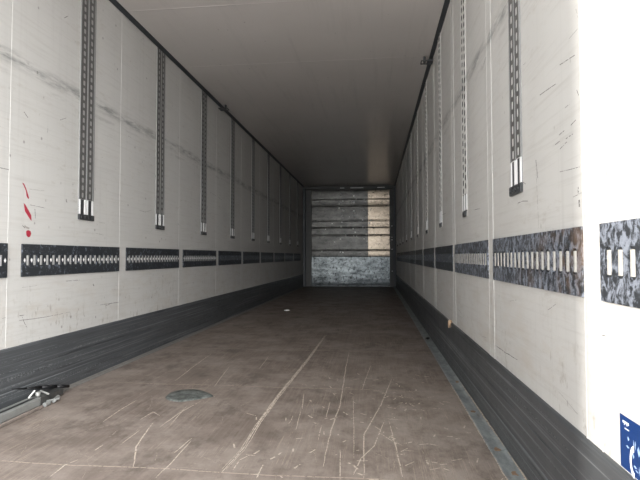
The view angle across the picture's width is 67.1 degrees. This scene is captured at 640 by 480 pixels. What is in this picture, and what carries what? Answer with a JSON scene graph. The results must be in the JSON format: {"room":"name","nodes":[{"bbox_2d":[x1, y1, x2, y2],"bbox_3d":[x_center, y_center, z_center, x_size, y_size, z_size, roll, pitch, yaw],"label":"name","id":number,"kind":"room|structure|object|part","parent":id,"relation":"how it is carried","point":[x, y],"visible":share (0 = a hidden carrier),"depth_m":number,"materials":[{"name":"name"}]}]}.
{"room":"cargo space","nodes":[
{"label":"cargo space","id":0,"kind":"room"},
{"bbox_2d":[0,0,302,349],"bbox_3d":[-1.185,-0.306,6.851,0.051,2.710,12.820,0,-2,6],"label":"wall","id":1,"kind":"structure","parent":0,"point":[40,40],"depth_m":3.57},
{"bbox_2d":[0,243,7,277],"bbox_3d":[-1.699,0.090,2.031,0.010,0.180,1.011,0,-2,6],"label":"track","id":2,"kind":"object","parent":1,"relation":"attached to","point":[3,246],"visible":1,"depth_m":2.50,"materials":[{"name":"metal"}]},
{"bbox_2d":[24,204,31,220],"bbox_3d":[-1.630,-0.156,2.691,0.001,0.094,0.063,0,-2,6],"label":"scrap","id":3,"kind":"object","parent":1,"relation":"attached to","point":[25,207],"visible":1,"depth_m":2.69,"materials":[{"name":"red paint"}]},
{"bbox_2d":[21,244,119,276],"bbox_3d":[-1.574,0.128,3.140,0.010,0.180,1.011,0,-2,6],"label":"track","id":4,"kind":"object","parent":1,"relation":"attached to","point":[36,259],"visible":1,"depth_m":3.02,"materials":[{"name":"metal"}]},
{"bbox_3d":[-1.577,0.128,3.141,0.002,0.180,1.011,0,-2,6],"label":"plate","id":5,"kind":"part","parent":4,"relation":"part of","materials":[{"name":"silver metal"}]},
{"bbox_2d":[78,0,96,220],"bbox_3d":[-1.563,-0.957,3.256,0.016,1.653,0.172,0,-2,6],"label":"post","id":6,"kind":"object","parent":1,"relation":"attached to","point":[88,7],"visible":1,"depth_m":3.25,"materials":[{"name":"metal"}]},
{"bbox_2d":[0,274,302,409],"bbox_3d":[-1.165,0.877,6.703,0.012,0.335,12.610,0,-2,6],"label":"baseboard","id":7,"kind":"structure","parent":1,"relation":"attached to","point":[72,357],"depth_m":3.49,"materials":[{"name":"grey metal"}]},
{"bbox_2d":[125,248,178,270],"bbox_3d":[-1.448,0.165,4.249,0.010,0.180,1.011,0,-2,6],"label":"track","id":8,"kind":"object","parent":1,"relation":"attached to","point":[136,258],"visible":1,"depth_m":4.15,"materials":[{"name":"metal"}]},
{"bbox_2d":[155,47,165,229],"bbox_3d":[-1.437,-0.920,4.365,0.016,1.653,0.172,0,-2,6],"label":"post","id":9,"kind":"object","parent":1,"relation":"attached to","point":[161,57],"visible":1,"depth_m":4.36,"materials":[{"name":"metal"}]},
{"bbox_2d":[63,286,303,391],"bbox_3d":[-1.139,1.038,6.695,0.040,0.012,12.610,0,-2,6],"label":"trim","id":10,"kind":"structure","parent":1,"relation":"attached to","point":[96,375],"depth_m":4.08,"materials":[{"name":"grey metal"}]},
{"bbox_2d":[182,250,215,266],"bbox_3d":[-1.322,0.203,5.359,0.010,0.180,1.011,0,-2,6],"label":"track","id":11,"kind":"object","parent":1,"relation":"attached to","point":[191,258],"visible":1,"depth_m":5.28,"materials":[{"name":"metal"}]},
{"bbox_2d":[201,90,206,234],"bbox_3d":[-1.311,-0.883,5.474,0.016,1.653,0.172,0,-2,6],"label":"post","id":12,"kind":"object","parent":1,"relation":"attached to","point":[204,95],"visible":1,"depth_m":5.46,"materials":[{"name":"metal"}]},
{"bbox_2d":[109,0,303,187],"bbox_3d":[-1.148,-1.649,6.867,0.034,0.026,12.770,0,-2,6],"label":"trim","id":13,"kind":"structure","parent":1,"relation":"attached to","point":[115,3],"depth_m":4.76,"materials":[{"name":"grey metal"}]},
{"bbox_2d":[218,105,228,110],"bbox_3d":[-1.200,-1.656,6.033,0.115,0.057,0.101,0,-2,6],"label":"clip","id":14,"kind":"object","parent":1,"relation":"attached to","point":[225,108],"visible":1,"depth_m":6.02,"materials":[{"name":"black metal"}]},
{"bbox_2d":[218,251,240,264],"bbox_3d":[-1.197,0.240,6.468,0.008,0.180,1.011,0,-2,6],"label":"track","id":15,"kind":"object","parent":1,"relation":"attached to","point":[224,257],"visible":1,"depth_m":6.40,"materials":[{"name":"metal"}]},
{"bbox_2d":[230,118,234,238],"bbox_3d":[-1.185,-0.845,6.583,0.016,1.653,0.172,0,-2,6],"label":"post","id":16,"kind":"object","parent":1,"relation":"attached to","point":[232,221],"visible":0.99,"depth_m":6.58,"materials":[{"name":"metal"}]},
{"bbox_2d":[243,252,259,263],"bbox_3d":[-1.071,0.277,7.577,0.008,0.180,1.011,0,-2,6],"label":"track","id":17,"kind":"object","parent":1,"relation":"attached to","point":[248,257],"visible":1,"depth_m":7.54,"materials":[{"name":"metal"}]},
{"bbox_2d":[252,139,254,240],"bbox_3d":[-1.060,-0.808,7.693,0.016,1.653,0.172,0,-2,6],"label":"post","id":18,"kind":"object","parent":1,"relation":"attached to","point":[253,140],"visible":0.99,"depth_m":7.70,"materials":[{"name":"metal"}]},
{"bbox_3d":[-1.064,-0.808,7.693,0.006,1.653,0.168,0,-2,6],"label":"rail","id":19,"kind":"part","parent":18,"relation":"part of","materials":[{"name":"metal"}]},
{"bbox_2d":[261,252,273,262],"bbox_3d":[-0.945,0.315,8.687,0.008,0.180,1.011,0,-2,6],"label":"track","id":20,"kind":"object","parent":1,"relation":"attached to","point":[266,257],"visible":1,"depth_m":8.60,"materials":[{"name":"metal"}]},
{"bbox_2d":[267,153,269,242],"bbox_3d":[-0.934,-0.771,8.802,0.016,1.653,0.172,0,-2,6],"label":"post","id":21,"kind":"object","parent":1,"relation":"attached to","point":[268,155],"visible":0.99,"depth_m":8.79,"materials":[{"name":"metal"}]},
{"bbox_2d":[274,253,283,261],"bbox_3d":[-0.820,0.352,9.796,0.008,0.180,1.011,0,-2,6],"label":"track","id":22,"kind":"object","parent":1,"relation":"attached to","point":[278,257],"visible":1,"depth_m":9.72,"materials":[{"name":"metal"}]},
{"bbox_2d":[279,166,281,244],"bbox_3d":[-0.808,-0.733,9.911,0.016,1.653,0.172,0,-2,6],"label":"post","id":23,"kind":"object","parent":1,"relation":"attached to","point":[280,243],"visible":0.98,"depth_m":9.89,"materials":[{"name":"metal"}]},
{"bbox_3d":[-0.813,-0.733,9.912,0.006,1.653,0.168,0,-2,6],"label":"rail","id":24,"kind":"part","parent":23,"relation":"part of","materials":[{"name":"metal"}]},
{"bbox_2d":[285,253,292,260],"bbox_3d":[-0.694,0.389,10.905,0.008,0.180,1.011,0,-2,6],"label":"track","id":25,"kind":"object","parent":1,"relation":"attached to","point":[288,256],"visible":1,"depth_m":10.85,"materials":[{"name":"metal"}]},
{"bbox_2d":[289,174,290,245],"bbox_3d":[-0.682,-0.696,11.020,0.016,1.653,0.172,0,-2,6],"label":"post","id":26,"kind":"object","parent":1,"relation":"attached to","point":[289,174],"visible":0.98,"depth_m":10.98,"materials":[{"name":"metal"}]},
{"bbox_2d":[294,253,299,260],"bbox_3d":[-0.568,0.427,12.014,0.008,0.180,1.011,0,-2,6],"label":"track","id":27,"kind":"object","parent":1,"relation":"attached to","point":[296,256],"visible":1,"depth_m":11.89,"materials":[{"name":"metal"}]},
{"bbox_2d":[297,182,298,246],"bbox_3d":[-0.556,-0.658,12.130,0.016,1.653,0.172,0,-2,6],"label":"post","id":28,"kind":"object","parent":1,"relation":"attached to","point":[297,182],"visible":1,"depth_m":12.10,"materials":[{"name":"metal"}]},
{"bbox_2d":[0,286,505,479],"bbox_3d":[0.073,1.071,6.662,2.520,0.061,12.820,0,-2,6],"label":"floor","id":29,"kind":"structure","parent":0,"point":[343,383],"depth_m":2.54,"materials":[{"name":"brown wood"}]},
{"bbox_2d":[0,385,69,427],"bbox_3d":[-1.629,0.819,1.750,0.155,0.117,2.363,0,-2,5],"label":"bar","id":30,"kind":"object","parent":29,"relation":"on","point":[12,413],"visible":1,"depth_m":2.57,"materials":[{"name":"metal"}]},
{"bbox_3d":[-1.598,0.863,1.583,0.033,0.018,2.040,0,-2,5],"label":"rail","id":31,"kind":"part","parent":30,"relation":"part of","materials":[{"name":"silver metal"}]},
{"bbox_3d":[-1.585,0.841,2.741,0.029,0.094,0.390,-1,-2,17],"label":"lever handle","id":32,"kind":"part","parent":30,"relation":"part of","materials":[{"name":"black plastic"}]},
{"bbox_2d":[166,389,212,401],"bbox_3d":[-0.782,0.910,2.838,0.249,0.006,0.240,1,-2,-34],"label":"disc","id":33,"kind":"object","parent":29,"relation":"on","point":[187,394],"visible":1,"depth_m":2.82,"materials":[{"name":"grey metal"}]},
{"bbox_2d":[117,0,444,186],"bbox_3d":[0.070,-1.691,6.755,2.580,0.051,12.820,0,-2,6],"label":"ceiling","id":34,"kind":"structure","parent":0,"point":[330,89],"depth_m":4.87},
{"bbox_2d":[303,185,395,286],"bbox_3d":[0.781,-0.102,12.970,2.480,2.710,0.210,0,-2,6],"label":"wall","id":35,"kind":"structure","parent":0,"point":[349,232],"depth_m":13.00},
{"bbox_3d":[-0.303,-0.051,13.101,0.145,2.620,0.090,0,-2,6],"label":"corner post","id":36,"kind":"part","parent":35,"relation":"part of","materials":[{"name":"grey metal"}]},
{"bbox_3d":[0.781,-1.418,13.030,2.480,0.075,0.080,0,-2,6],"label":"rail","id":37,"kind":"part","parent":35,"relation":"part of","materials":[{"name":"grey metal"}]},
{"bbox_3d":[1.910,-0.062,12.851,0.110,2.620,0.090,0,-2,6],"label":"corner post","id":38,"kind":"part","parent":35,"relation":"part of","materials":[{"name":"grey metal"}]},
{"bbox_2d":[395,0,639,479],"bbox_3d":[1.327,-0.319,6.567,0.053,2.710,12.820,0,-2,6],"label":"wall","id":39,"kind":"structure","parent":0,"point":[580,59],"depth_m":1.59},
{"bbox_2d":[397,178,397,245],"bbox_3d":[1.869,-0.683,11.647,0.016,1.663,0.144,0,-2,6],"label":"post","id":40,"kind":"object","parent":39,"relation":"attached to","point":[397,178],"visible":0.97,"depth_m":11.64,"materials":[{"name":"black metal"}]},
{"bbox_2d":[402,252,404,261],"bbox_3d":[1.612,0.328,9.304,0.008,0.189,0.977,0,-2,6],"label":"track","id":41,"kind":"object","parent":39,"relation":"attached to","point":[403,253],"visible":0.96,"depth_m":9.29,"materials":[{"name":"metal"}]},
{"bbox_2d":[406,148,406,241],"bbox_3d":[1.501,-0.792,8.406,0.016,1.663,0.144,0,-2,6],"label":"post","id":42,"kind":"object","parent":39,"relation":"attached to","point":[406,148],"visible":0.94,"depth_m":8.36,"materials":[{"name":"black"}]},
{"bbox_2d":[405,251,409,262],"bbox_3d":[1.490,0.292,8.229,0.008,0.189,0.977,0,-2,6],"label":"track","id":43,"kind":"object","parent":39,"relation":"attached to","point":[407,254],"visible":1,"depth_m":8.15,"materials":[{"name":"metal"}]},
{"bbox_2d":[410,134,411,239],"bbox_3d":[1.379,-0.828,7.325,0.016,1.663,0.144,0,-2,6],"label":"post","id":44,"kind":"object","parent":39,"relation":"attached to","point":[410,134],"visible":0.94,"depth_m":7.26,"materials":[{"name":"black metal"}]},
{"bbox_3d":[1.383,-0.823,7.324,0.006,1.653,0.144,0,-2,6],"label":"rail","id":45,"kind":"part","parent":44,"relation":"part of","materials":[{"name":"grey metal"}]},
{"bbox_2d":[410,251,414,263],"bbox_3d":[1.369,0.256,7.153,0.008,0.189,0.977,0,-2,6],"label":"track","id":46,"kind":"object","parent":39,"relation":"attached to","point":[412,253],"visible":0.99,"depth_m":7.08,"materials":[{"name":"metal"}]},
{"bbox_2d":[416,111,418,237],"bbox_3d":[1.256,-0.865,6.245,0.016,1.663,0.144,0,-2,6],"label":"post","id":47,"kind":"object","parent":39,"relation":"attached to","point":[417,111],"visible":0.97,"depth_m":6.22,"materials":[{"name":"black metal"}]},
{"bbox_2d":[415,249,422,265],"bbox_3d":[1.247,0.219,6.078,0.008,0.189,0.977,0,-2,6],"label":"track","id":48,"kind":"object","parent":39,"relation":"attached to","point":[418,253],"visible":0.99,"depth_m":5.97,"materials":[{"name":"metal"}]},
{"bbox_2d":[394,0,449,185],"bbox_3d":[1.282,-1.661,6.592,0.034,0.026,12.770,0,-2,6],"label":"trim","id":49,"kind":"structure","parent":39,"relation":"attached to","point":[446,2],"depth_m":4.89,"materials":[{"name":"black rubber"}]},
{"bbox_2d":[425,80,427,233],"bbox_3d":[1.133,-0.901,5.164,0.016,1.663,0.144,0,-2,6],"label":"post","id":50,"kind":"object","parent":39,"relation":"attached to","point":[426,164],"visible":0.98,"depth_m":5.14,"materials":[{"name":"black metal"}]},
{"bbox_2d":[420,56,432,64],"bbox_3d":[1.011,-1.708,4.575,0.115,0.057,0.101,0,-2,6],"label":"clip","id":51,"kind":"object","parent":39,"relation":"attached to","point":[429,61],"visible":1,"depth_m":4.57,"materials":[{"name":"black metal"}]},
{"bbox_3d":[1.041,-1.686,4.571,0.054,0.012,0.100,0,-2,6],"label":"clip plate","id":52,"kind":"part","parent":51,"relation":"part of","materials":[{"name":"black metal"}]},
{"bbox_2d":[423,248,434,267],"bbox_3d":[1.125,0.183,5.002,0.008,0.189,0.977,0,-2,6],"label":"track","id":53,"kind":"object","parent":39,"relation":"attached to","point":[428,254],"visible":1,"depth_m":4.96,"materials":[{"name":"metal"}]},
{"bbox_2d":[438,32,442,227],"bbox_3d":[1.011,-0.937,4.084,0.016,1.663,0.144,0,-2,6],"label":"post","id":54,"kind":"object","parent":39,"relation":"attached to","point":[439,39],"visible":0.96,"depth_m":4.06,"materials":[{"name":"black metal"}]},
{"bbox_2d":[435,245,452,271],"bbox_3d":[1.003,0.147,3.927,0.008,0.189,0.977,0,-2,6],"label":"track","id":55,"kind":"object","parent":39,"relation":"attached to","point":[444,254],"visible":1,"depth_m":3.83,"materials":[{"name":"metal"}]},
{"bbox_2d":[393,287,526,479],"bbox_3d":[1.241,1.026,6.405,0.078,0.010,12.562,0,-2,6],"label":"trim","id":56,"kind":"structure","parent":39,"relation":"attached to","point":[506,463],"depth_m":2.44,"materials":[{"name":"grey metal"}]},
{"bbox_2d":[460,0,467,217],"bbox_3d":[0.888,-0.974,3.003,0.016,1.663,0.144,0,-2,6],"label":"post","id":57,"kind":"object","parent":39,"relation":"attached to","point":[462,2],"visible":1,"depth_m":2.99,"materials":[{"name":"black metal"}]},
{"bbox_2d":[455,240,488,278],"bbox_3d":[0.880,0.111,2.852,0.010,0.189,0.977,0,-2,6],"label":"track","id":58,"kind":"object","parent":39,"relation":"attached to","point":[472,258],"visible":1,"depth_m":2.70,"materials":[{"name":"metal"}]},
{"bbox_2d":[508,0,522,196],"bbox_3d":[0.766,-1.005,1.923,0.016,1.653,0.148,0,-2,6],"label":"track","id":59,"kind":"object","parent":39,"relation":"attached to","point":[514,30],"visible":1,"depth_m":1.90,"materials":[{"name":"metal"}]},
{"bbox_2d":[396,275,636,479],"bbox_3d":[1.287,0.864,6.426,0.012,0.335,12.610,0,-2,6],"label":"baseboard","id":60,"kind":"structure","parent":39,"relation":"attached to","point":[543,444],"depth_m":1.87,"materials":[{"name":"grey metal"}]},
{"bbox_2d":[493,226,583,296],"bbox_3d":[0.758,0.074,1.776,0.010,0.189,0.977,0,-2,6],"label":"track","id":61,"kind":"object","parent":39,"relation":"attached to","point":[553,260],"visible":1,"depth_m":1.57,"materials":[{"name":"grey metal"}]},
{"bbox_3d":[0.762,0.074,1.776,0.002,0.189,0.977,0,-2,6],"label":"plate","id":62,"kind":"part","parent":61,"relation":"part of","materials":[{"name":"white metal"}]},
{"bbox_2d":[599,218,639,307],"bbox_3d":[0.636,0.038,0.700,0.010,0.189,0.977,0,-2,6],"label":"track","id":63,"kind":"object","parent":39,"relation":"attached to","point":[619,240],"visible":1,"depth_m":1.09,"materials":[{"name":"metal"}]},
{"bbox_3d":[0.640,0.038,0.700,0.002,0.189,0.977,0,-2,6],"label":"plate","id":64,"kind":"part","parent":63,"relation":"part of","materials":[{"name":"white metal"}]},
{"bbox_2d":[620,413,639,479],"bbox_3d":[0.676,0.455,1.003,0.002,0.124,0.205,0,-2,6],"label":"sticker","id":65,"kind":"object","parent":39,"relation":"attached to","point":[629,430],"visible":1,"depth_m":1.06,"materials":[{"name":"blue paper"}]}
]}

